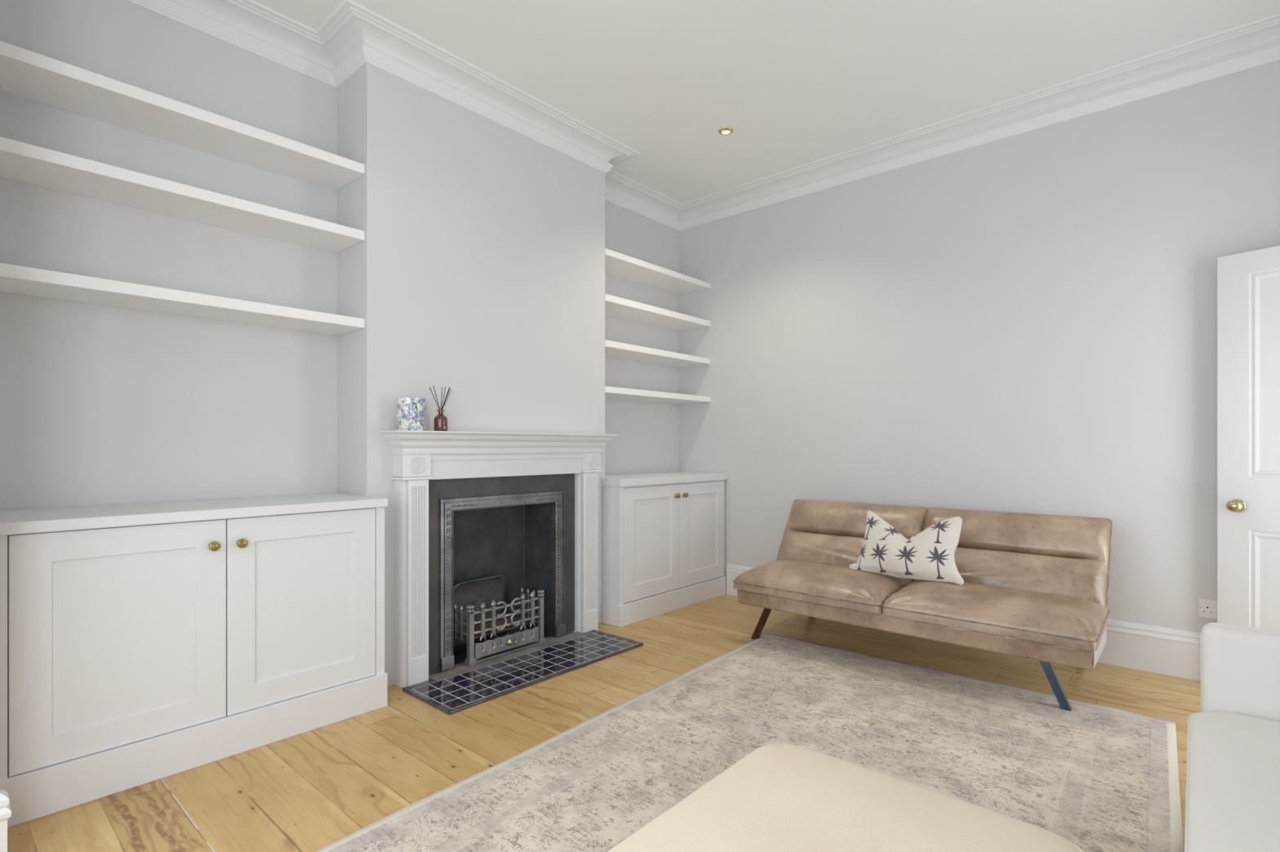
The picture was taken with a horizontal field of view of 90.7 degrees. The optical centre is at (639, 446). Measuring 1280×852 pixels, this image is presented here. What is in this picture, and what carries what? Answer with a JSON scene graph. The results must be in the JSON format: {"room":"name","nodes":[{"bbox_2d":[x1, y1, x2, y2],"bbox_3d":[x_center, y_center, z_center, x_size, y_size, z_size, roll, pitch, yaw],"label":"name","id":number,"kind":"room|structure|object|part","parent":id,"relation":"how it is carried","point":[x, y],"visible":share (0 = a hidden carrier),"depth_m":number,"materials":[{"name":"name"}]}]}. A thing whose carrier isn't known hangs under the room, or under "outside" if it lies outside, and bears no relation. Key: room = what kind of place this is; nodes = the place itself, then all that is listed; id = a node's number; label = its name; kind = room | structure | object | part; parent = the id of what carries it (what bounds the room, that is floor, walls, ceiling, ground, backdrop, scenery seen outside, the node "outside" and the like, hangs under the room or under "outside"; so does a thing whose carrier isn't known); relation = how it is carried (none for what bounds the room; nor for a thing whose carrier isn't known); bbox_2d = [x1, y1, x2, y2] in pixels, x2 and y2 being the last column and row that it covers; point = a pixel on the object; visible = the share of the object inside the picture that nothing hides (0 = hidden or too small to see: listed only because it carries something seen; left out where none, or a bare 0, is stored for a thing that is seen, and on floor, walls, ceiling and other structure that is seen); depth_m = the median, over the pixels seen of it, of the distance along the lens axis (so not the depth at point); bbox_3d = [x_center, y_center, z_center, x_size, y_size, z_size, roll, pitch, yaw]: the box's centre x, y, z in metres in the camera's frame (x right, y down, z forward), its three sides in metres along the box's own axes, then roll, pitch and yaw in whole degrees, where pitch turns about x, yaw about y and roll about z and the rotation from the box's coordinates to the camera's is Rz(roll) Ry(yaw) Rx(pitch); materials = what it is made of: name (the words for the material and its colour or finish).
{"room":"living room","nodes":[
{"label":"living room","id":0,"kind":"room"},
{"bbox_2d":[0,0,678,511],"bbox_3d":[-1.108,-0.373,3.510,0.120,2.947,4.149,0,0,41],"label":"wall","id":1,"kind":"structure","parent":0,"point":[100,405],"depth_m":2.55,"materials":[{"name":"paint"}]},
{"bbox_2d":[0,40,364,191],"bbox_3d":[-1.733,-1.245,2.486,0.290,0.042,1.184,0,0,41],"label":"wall shelf","id":2,"kind":"object","parent":1,"relation":"attached to","point":[24,73],"visible":1,"depth_m":2.37,"materials":[{"name":"white paint"}]},
{"bbox_2d":[0,136,364,253],"bbox_3d":[-1.733,-0.947,2.486,0.290,0.041,1.184,0,0,41],"label":"wall shelf","id":3,"kind":"object","parent":1,"relation":"attached to","point":[20,162],"visible":1,"depth_m":2.35,"materials":[{"name":"white paint"}]},
{"bbox_2d":[0,262,364,335],"bbox_3d":[-1.733,-0.552,2.486,0.290,0.041,1.184,0,0,41],"label":"wall shelf","id":4,"kind":"object","parent":1,"relation":"attached to","point":[14,279],"visible":1,"depth_m":2.34,"materials":[{"name":"white paint"}]},
{"bbox_2d":[604,248,710,294],"bbox_3d":[0.045,-1.225,4.496,0.310,0.040,1.143,0,0,41],"label":"wall shelf","id":5,"kind":"object","parent":1,"relation":"attached to","point":[617,264],"visible":0.76,"depth_m":4.46,"materials":[{"name":"white paint"}]},
{"bbox_2d":[604,293,710,331],"bbox_3d":[0.045,-0.938,4.496,0.310,0.043,1.143,0,0,41],"label":"wall shelf","id":6,"kind":"object","parent":1,"relation":"attached to","point":[615,306],"visible":0.76,"depth_m":4.44,"materials":[{"name":"white paint"}]},
{"bbox_2d":[604,339,710,367],"bbox_3d":[0.045,-0.649,4.496,0.310,0.041,1.143,0,0,41],"label":"wall shelf","id":7,"kind":"object","parent":1,"relation":"attached to","point":[612,348],"visible":0.76,"depth_m":4.44,"materials":[{"name":"white paint"}]},
{"bbox_2d":[604,386,710,404],"bbox_3d":[0.045,-0.359,4.496,0.310,0.039,1.143,0,0,41],"label":"wall shelf","id":8,"kind":"object","parent":1,"relation":"attached to","point":[610,392],"visible":0.75,"depth_m":4.41,"materials":[{"name":"white paint"}]},
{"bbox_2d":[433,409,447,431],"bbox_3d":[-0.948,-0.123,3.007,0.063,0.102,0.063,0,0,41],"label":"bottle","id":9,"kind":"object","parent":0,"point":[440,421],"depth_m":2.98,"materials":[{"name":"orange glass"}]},
{"bbox_2d":[337,62,604,686],"bbox_3d":[-0.835,-0.373,3.497,0.307,2.947,1.518,0,0,41],"label":"wall","id":10,"kind":"structure","parent":0,"point":[477,272],"depth_m":3.16,"materials":[{"name":"paint"}]},
{"bbox_2d":[379,430,617,687],"bbox_3d":[-0.657,0.514,3.348,0.155,1.172,1.414,0,0,41],"label":"fireplace surround","id":11,"kind":"object","parent":10,"relation":"attached to","point":[419,457],"visible":0.99,"depth_m":3.04,"materials":[{"name":"white wood"}]},
{"bbox_2d":[397,397,426,431],"bbox_3d":[-1.046,-0.146,2.896,0.123,0.148,0.123,0,0,41],"label":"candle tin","id":12,"kind":"object","parent":11,"relation":"on","point":[411,411],"visible":0.88,"depth_m":2.84,"materials":[{"name":"multicoloured wax"}]},
{"bbox_2d":[429,385,451,431],"bbox_3d":[-0.949,-0.180,3.007,0.105,0.216,0.063,0,0,-22],"label":"reed diffuser","id":13,"kind":"object","parent":11,"relation":"on","point":[440,421],"visible":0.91,"depth_m":2.99,"materials":[{"name":"orange glass"}]},
{"bbox_2d":[125,0,1279,231],"bbox_3d":[0.512,-1.781,2.286,3.930,0.132,3.849,0,0,41],"label":"trim","id":14,"kind":"structure","parent":10,"relation":"attached to","point":[353,36],"depth_m":3.16,"materials":[{"name":"paint"}]},
{"bbox_2d":[7,593,1200,851],"bbox_3d":[0.072,1.150,1.784,4.170,0.100,5.424,0,0,41],"label":"floor","id":15,"kind":"structure","parent":0,"point":[310,791],"depth_m":2.36,"materials":[{"name":"brown wood"}]},
{"bbox_2d":[0,493,387,828],"bbox_3d":[-1.641,0.660,2.405,0.532,0.880,1.182,0,0,41],"label":"base cabinet","id":16,"kind":"object","parent":15,"relation":"on","point":[141,643],"visible":1,"depth_m":2.15,"materials":[{"name":"white wood"}]},
{"bbox_3d":[-1.658,0.610,2.046,0.020,0.700,0.547,0,0,41],"label":"door","id":17,"kind":"part","parent":16,"relation":"part of","materials":[{"name":"white wood"}]},
{"bbox_2d":[0,493,387,535],"bbox_3d":[-1.646,0.237,2.409,0.521,0.034,1.182,0,0,41],"label":"countertop","id":18,"kind":"structure","parent":16,"relation":"on","point":[79,517],"depth_m":2.21,"materials":[{"name":"white wood"}]},
{"bbox_3d":[-1.486,0.347,2.203,0.032,0.034,0.034,0,0,41],"label":"knob","id":19,"kind":"part","parent":16,"relation":"part of","materials":[{"name":"gold metal"}]},
{"bbox_3d":[-1.429,0.347,2.268,0.032,0.034,0.034,0,0,41],"label":"knob","id":20,"kind":"part","parent":16,"relation":"part of","materials":[{"name":"gold metal"}]},
{"bbox_3d":[-1.296,0.610,2.458,0.020,0.700,0.541,0,0,41],"label":"door","id":21,"kind":"part","parent":16,"relation":"part of","materials":[{"name":"white wood"}]},
{"bbox_2d":[402,629,643,715],"bbox_3d":[-0.629,1.094,3.263,0.666,0.012,1.219,0,0,41],"label":"hearth","id":22,"kind":"object","parent":15,"relation":"on","point":[462,687],"visible":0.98,"depth_m":3.07,"materials":[{"name":"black tile"}]},
{"bbox_2d":[453,575,546,666],"bbox_3d":[-0.767,0.896,3.377,0.226,0.383,0.510,0,0,41],"label":"grate","id":23,"kind":"object","parent":22,"relation":"on","point":[480,606],"visible":0.98,"depth_m":3.35,"materials":[{"name":"metal"}]},
{"bbox_3d":[-0.923,0.887,3.197,0.145,0.176,0.018,0,0,34],"label":"rail","id":24,"kind":"part","parent":23,"relation":"part of","materials":[{"name":"grey metal"}]},
{"bbox_3d":[-0.847,0.941,3.159,0.044,0.294,0.044,0,0,41],"label":"post","id":25,"kind":"part","parent":23,"relation":"part of","materials":[{"name":"grey metal"}]},
{"bbox_3d":[-0.696,1.030,3.325,0.012,0.081,0.406,0,0,41],"label":"ash door","id":26,"kind":"part","parent":23,"relation":"part of","materials":[{"name":"grey metal"}]},
{"bbox_3d":[-0.692,1.082,3.322,0.022,0.012,0.410,0,0,41],"label":"foot rail","id":27,"kind":"part","parent":23,"relation":"part of","materials":[{"name":"metal"}]},
{"bbox_3d":[-0.680,1.030,3.317,0.017,0.034,0.034,0,0,41],"label":"knob","id":28,"kind":"part","parent":23,"relation":"part of","materials":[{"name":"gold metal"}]},
{"bbox_3d":[-0.617,0.887,3.545,0.145,0.176,0.018,0,0,35],"label":"rail","id":29,"kind":"part","parent":23,"relation":"part of","materials":[{"name":"grey metal"}]},
{"bbox_3d":[-0.550,0.941,3.497,0.044,0.294,0.044,0,0,41],"label":"post","id":30,"kind":"part","parent":23,"relation":"part of","materials":[{"name":"grey metal"}]},
{"bbox_2d":[428,473,574,674],"bbox_3d":[-0.774,0.622,3.429,0.228,0.930,0.967,0,0,41],"label":"fireplace insert","id":31,"kind":"object","parent":22,"relation":"on","point":[521,529],"visible":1,"depth_m":3.52,"materials":[{"name":"metal"}]},
{"bbox_2d":[602,471,727,627],"bbox_3d":[0.101,0.650,4.426,0.482,0.900,1.172,0,0,41],"label":"base cabinet","id":32,"kind":"object","parent":15,"relation":"on","point":[664,533],"visible":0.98,"depth_m":4.16,"materials":[{"name":"white wood"}]},
{"bbox_3d":[0.077,0.611,4.097,0.020,0.707,0.557,0,0,41],"label":"door","id":33,"kind":"part","parent":32,"relation":"part of","materials":[{"name":"white wood"}]},
{"bbox_2d":[602,471,727,487],"bbox_3d":[0.093,0.223,4.433,0.464,0.045,1.172,0,0,41],"label":"countertop","id":34,"kind":"structure","parent":32,"relation":"on","point":[638,479],"depth_m":4.26,"materials":[{"name":"white wood"}]},
{"bbox_3d":[0.254,0.332,4.260,0.032,0.034,0.034,0,0,41],"label":"knob","id":35,"kind":"part","parent":32,"relation":"part of","materials":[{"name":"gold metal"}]},
{"bbox_3d":[0.312,0.332,4.326,0.032,0.034,0.034,0,0,41],"label":"knob","id":36,"kind":"part","parent":32,"relation":"part of","materials":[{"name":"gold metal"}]},
{"bbox_3d":[0.437,0.611,4.507,0.020,0.707,0.529,0,0,41],"label":"door","id":37,"kind":"part","parent":32,"relation":"part of","materials":[{"name":"white wood"}]},
{"bbox_2d":[315,633,1183,851],"bbox_3d":[0.470,1.094,1.923,1.925,0.012,3.163,0,0,41],"label":"area rug","id":38,"kind":"object","parent":15,"relation":"on","point":[1097,778],"visible":0.88,"depth_m":2.23,"materials":[{"name":"beige fabric"}]},
{"bbox_2d":[607,743,1084,851],"bbox_3d":[0.310,0.882,1.030,0.649,0.416,0.784,0,0,41],"label":"ottoman","id":39,"kind":"object","parent":38,"relation":"on","point":[780,797],"visible":1,"depth_m":1.15,"materials":[{"name":"beige fabric"}]},
{"bbox_2d":[733,499,1112,711],"bbox_3d":[1.409,0.723,3.316,1.689,0.754,0.816,0,0,41],"label":"leather sofa","id":40,"kind":"object","parent":15,"relation":"on","point":[1035,587],"visible":0.81,"depth_m":3.08,"materials":[{"name":"brown leather"}]},
{"bbox_3d":[0.697,0.993,3.596,0.130,0.212,0.038,0,0,23],"label":"leg","id":41,"kind":"part","parent":40,"relation":"part of","materials":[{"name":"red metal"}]},
{"bbox_2d":[733,560,912,613],"bbox_3d":[0.996,0.734,3.472,0.835,0.130,0.500,0,0,41],"label":"seat cushion","id":42,"kind":"object","parent":40,"relation":"on","point":[828,584],"depth_m":3.31,"materials":[{"name":"beige leather"}]},
{"bbox_2d":[776,500,926,582],"bbox_3d":[1.244,0.570,3.774,0.830,0.448,0.320,0,0,41],"label":"cushion","id":43,"kind":"object","parent":40,"relation":"on","point":[821,532],"depth_m":3.78,"materials":[{"name":"beige leather"}]},
{"bbox_2d":[849,511,964,585],"bbox_3d":[1.387,0.515,3.284,0.573,0.320,0.187,0,0,41],"label":"throw cushion","id":44,"kind":"object","parent":40,"relation":"on","point":[928,555],"visible":1,"depth_m":3.22,"materials":[{"name":"fabric"}]},
{"bbox_2d":[882,580,1108,651],"bbox_3d":[1.625,0.735,2.920,0.835,0.129,0.500,0,0,41],"label":"seat cushion","id":45,"kind":"object","parent":40,"relation":"on","point":[1056,616],"depth_m":2.78,"materials":[{"name":"beige leather"}]},
{"bbox_2d":[913,508,1112,608],"bbox_3d":[1.872,0.570,3.222,0.838,0.448,0.321,0,0,41],"label":"cushion","id":46,"kind":"object","parent":40,"relation":"on","point":[1070,556],"depth_m":3.10,"materials":[{"name":"beige leather"}]},
{"bbox_3d":[1.747,0.989,2.669,0.038,0.203,0.143,0,0,-29],"label":"leg","id":47,"kind":"part","parent":40,"relation":"part of","materials":[{"name":"blue metal"}]},
{"bbox_3d":[1.942,0.840,2.667,0.003,0.076,0.462,0,0,41],"label":"panel","id":48,"kind":"part","parent":40,"relation":"part of","materials":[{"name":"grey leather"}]},
{"bbox_2d":[1184,622,1279,851],"bbox_3d":[1.188,0.700,0.748,0.826,0.800,2.060,0,0,41],"label":"fabric sofa","id":49,"kind":"object","parent":15,"relation":"on","point":[1233,800],"visible":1,"depth_m":1.44,"materials":[{"name":"white fabric"}]},
{"bbox_3d":[1.845,0.750,1.476,0.798,0.531,0.098,0,0,41],"label":"arm","id":50,"kind":"part","parent":49,"relation":"part of","materials":[{"name":"white fabric"}]},
{"bbox_2d":[253,0,1279,203],"bbox_3d":[0.072,-1.897,1.784,4.170,0.100,5.424,0,0,41],"label":"ceiling","id":51,"kind":"structure","parent":0,"point":[796,83],"depth_m":3.00,"materials":[{"name":"paint"}]},
{"bbox_2d":[718,127,733,134],"bbox_3d":[0.503,-1.840,3.697,0.086,0.013,0.086,0,0,41],"label":"recessed light","id":52,"kind":"object","parent":51,"relation":"in","point":[725,131],"visible":1,"depth_m":3.68,"materials":[{"name":"gold metal"}]},
{"bbox_3d":[0.503,-1.839,3.697,0.048,0.012,0.048,0,0,41],"label":"bulb","id":53,"kind":"part","parent":52,"relation":"part of","materials":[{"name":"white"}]},
{"bbox_2d":[678,60,1279,632],"bbox_3d":[1.822,-0.373,3.777,4.170,2.947,0.120,0,0,41],"label":"wall","id":54,"kind":"structure","parent":0,"point":[1026,322],"depth_m":3.50,"materials":[{"name":"paint"}]},
{"bbox_2d":[726,564,1200,681],"bbox_3d":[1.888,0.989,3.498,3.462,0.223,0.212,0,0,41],"label":"baseboard","id":55,"kind":"structure","parent":54,"relation":"attached to","point":[1173,652],"depth_m":3.09,"materials":[{"name":"white wood"}]},
{"bbox_2d":[1198,599,1217,619],"bbox_3d":[2.687,0.760,2.929,0.147,0.086,0.012,0,0,41],"label":"wall socket","id":56,"kind":"object","parent":54,"relation":"attached to","point":[1207,609],"visible":0.54,"depth_m":2.95,"materials":[{"name":"white plastic"}]},
{"bbox_3d":[-0.857,-0.373,0.727,3.930,2.947,0.300,0,0,41],"label":"wall","id":57,"kind":"structure","parent":0,"visible":0},
{"bbox_2d":[0,789,11,851],"bbox_3d":[-1.776,0.989,1.446,0.051,0.223,0.477,0,0,41],"label":"baseboard","id":58,"kind":"structure","parent":57,"relation":"attached to","point":[5,808],"depth_m":1.60,"materials":[{"name":"white wood"}]},
{"bbox_3d":[1.935,-0.373,0.837,0.120,2.947,4.149,0,0,41],"label":"wall","id":59,"kind":"structure","parent":0,"visible":0},
{"bbox_2d":[1217,245,1279,631],"bbox_3d":[2.834,0.114,2.563,0.108,1.956,0.764,0,0,-33],"label":"door","id":60,"kind":"structure","parent":59,"relation":"in","point":[1248,283],"depth_m":2.80,"materials":[{"name":"white wood"}]},
{"bbox_3d":[2.649,0.265,2.812,0.068,0.056,0.057,0,0,-33],"label":"knob","id":61,"kind":"part","parent":60,"relation":"part of","materials":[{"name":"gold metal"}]},
{"bbox_3d":[2.773,0.619,2.719,0.040,0.497,0.218,0,0,-33],"label":"panel","id":62,"kind":"part","parent":60,"relation":"part of","materials":[{"name":"white wood"}]},
{"bbox_3d":[2.773,-0.317,2.719,0.040,0.907,0.218,0,0,-33],"label":"panel","id":63,"kind":"part","parent":60,"relation":"part of","materials":[{"name":"white wood"}]}
]}

